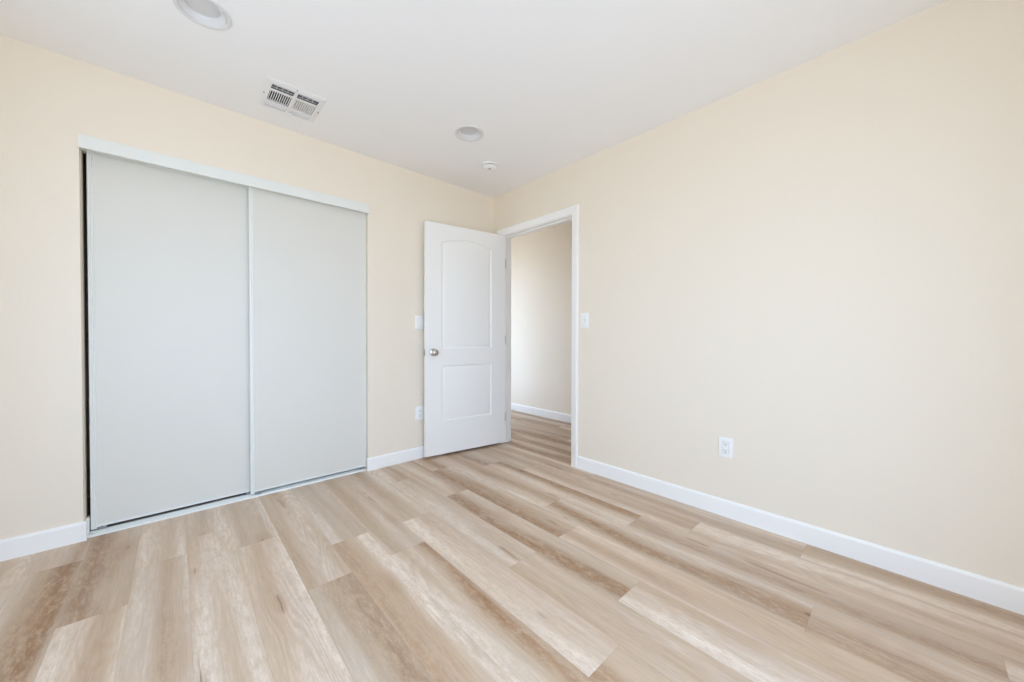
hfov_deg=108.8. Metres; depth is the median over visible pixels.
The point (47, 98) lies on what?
wall
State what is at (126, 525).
floor track
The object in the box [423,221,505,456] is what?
door
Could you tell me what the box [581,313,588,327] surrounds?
light switch
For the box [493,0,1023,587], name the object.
wall
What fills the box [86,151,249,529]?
sliding closet door
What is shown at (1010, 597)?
baseboard
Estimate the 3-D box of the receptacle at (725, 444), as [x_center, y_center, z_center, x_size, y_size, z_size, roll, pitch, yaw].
[1.243,0.621,2.135,0.002,0.067,0.033,-1,1,-43]
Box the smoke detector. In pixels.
[482,161,497,171]
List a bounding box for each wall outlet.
[415,406,423,419]
[718,436,732,458]
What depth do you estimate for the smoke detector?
2.94 m
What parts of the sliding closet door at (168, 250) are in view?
rail, rail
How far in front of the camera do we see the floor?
1.50 m
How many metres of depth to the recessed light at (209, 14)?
1.59 m
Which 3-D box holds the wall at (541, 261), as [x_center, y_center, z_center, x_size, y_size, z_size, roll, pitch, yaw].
[0.787,-0.224,4.461,0.108,2.440,5.216,-1,1,-43]
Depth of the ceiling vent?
2.17 m
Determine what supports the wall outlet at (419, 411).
attached to the wall at (47, 98)
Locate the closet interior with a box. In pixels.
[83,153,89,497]
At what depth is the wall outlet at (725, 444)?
2.13 m
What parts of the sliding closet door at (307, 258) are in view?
rail, rail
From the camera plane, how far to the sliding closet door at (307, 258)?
2.59 m
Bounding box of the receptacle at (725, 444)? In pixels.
[722,441,728,453]
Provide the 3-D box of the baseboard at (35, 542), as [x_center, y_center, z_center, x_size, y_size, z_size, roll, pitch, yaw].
[-1.385,0.965,2.612,3.250,0.098,0.013,-1,1,-43]
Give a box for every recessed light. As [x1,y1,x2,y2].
[172,0,231,30]
[455,125,483,141]
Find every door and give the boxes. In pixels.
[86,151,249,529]
[248,186,365,493]
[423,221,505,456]
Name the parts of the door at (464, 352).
knob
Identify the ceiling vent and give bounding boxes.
[257,75,326,122]
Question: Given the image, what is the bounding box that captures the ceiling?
[0,0,947,238]
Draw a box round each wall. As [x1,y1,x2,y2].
[0,34,492,539]
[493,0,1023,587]
[511,222,571,414]
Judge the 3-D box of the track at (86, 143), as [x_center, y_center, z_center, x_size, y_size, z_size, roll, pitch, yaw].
[-1.683,-1.016,2.381,1.471,0.066,0.116,-1,1,-43]
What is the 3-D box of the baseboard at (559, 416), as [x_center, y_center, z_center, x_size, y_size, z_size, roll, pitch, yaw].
[0.741,0.948,4.434,0.013,0.098,5.000,-1,1,-43]
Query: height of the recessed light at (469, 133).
0.032 m
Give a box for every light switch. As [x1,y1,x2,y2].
[415,315,422,328]
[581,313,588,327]
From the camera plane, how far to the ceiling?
1.82 m
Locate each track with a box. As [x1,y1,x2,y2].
[77,133,369,213]
[86,468,366,537]
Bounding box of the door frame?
[497,204,578,467]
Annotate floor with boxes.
[0,410,1023,681]
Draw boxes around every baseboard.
[0,446,423,561]
[511,403,570,422]
[577,456,1023,614]
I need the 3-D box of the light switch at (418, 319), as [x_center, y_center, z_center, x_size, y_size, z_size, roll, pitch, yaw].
[-0.793,-0.159,3.140,0.076,0.117,0.012,-1,1,-43]

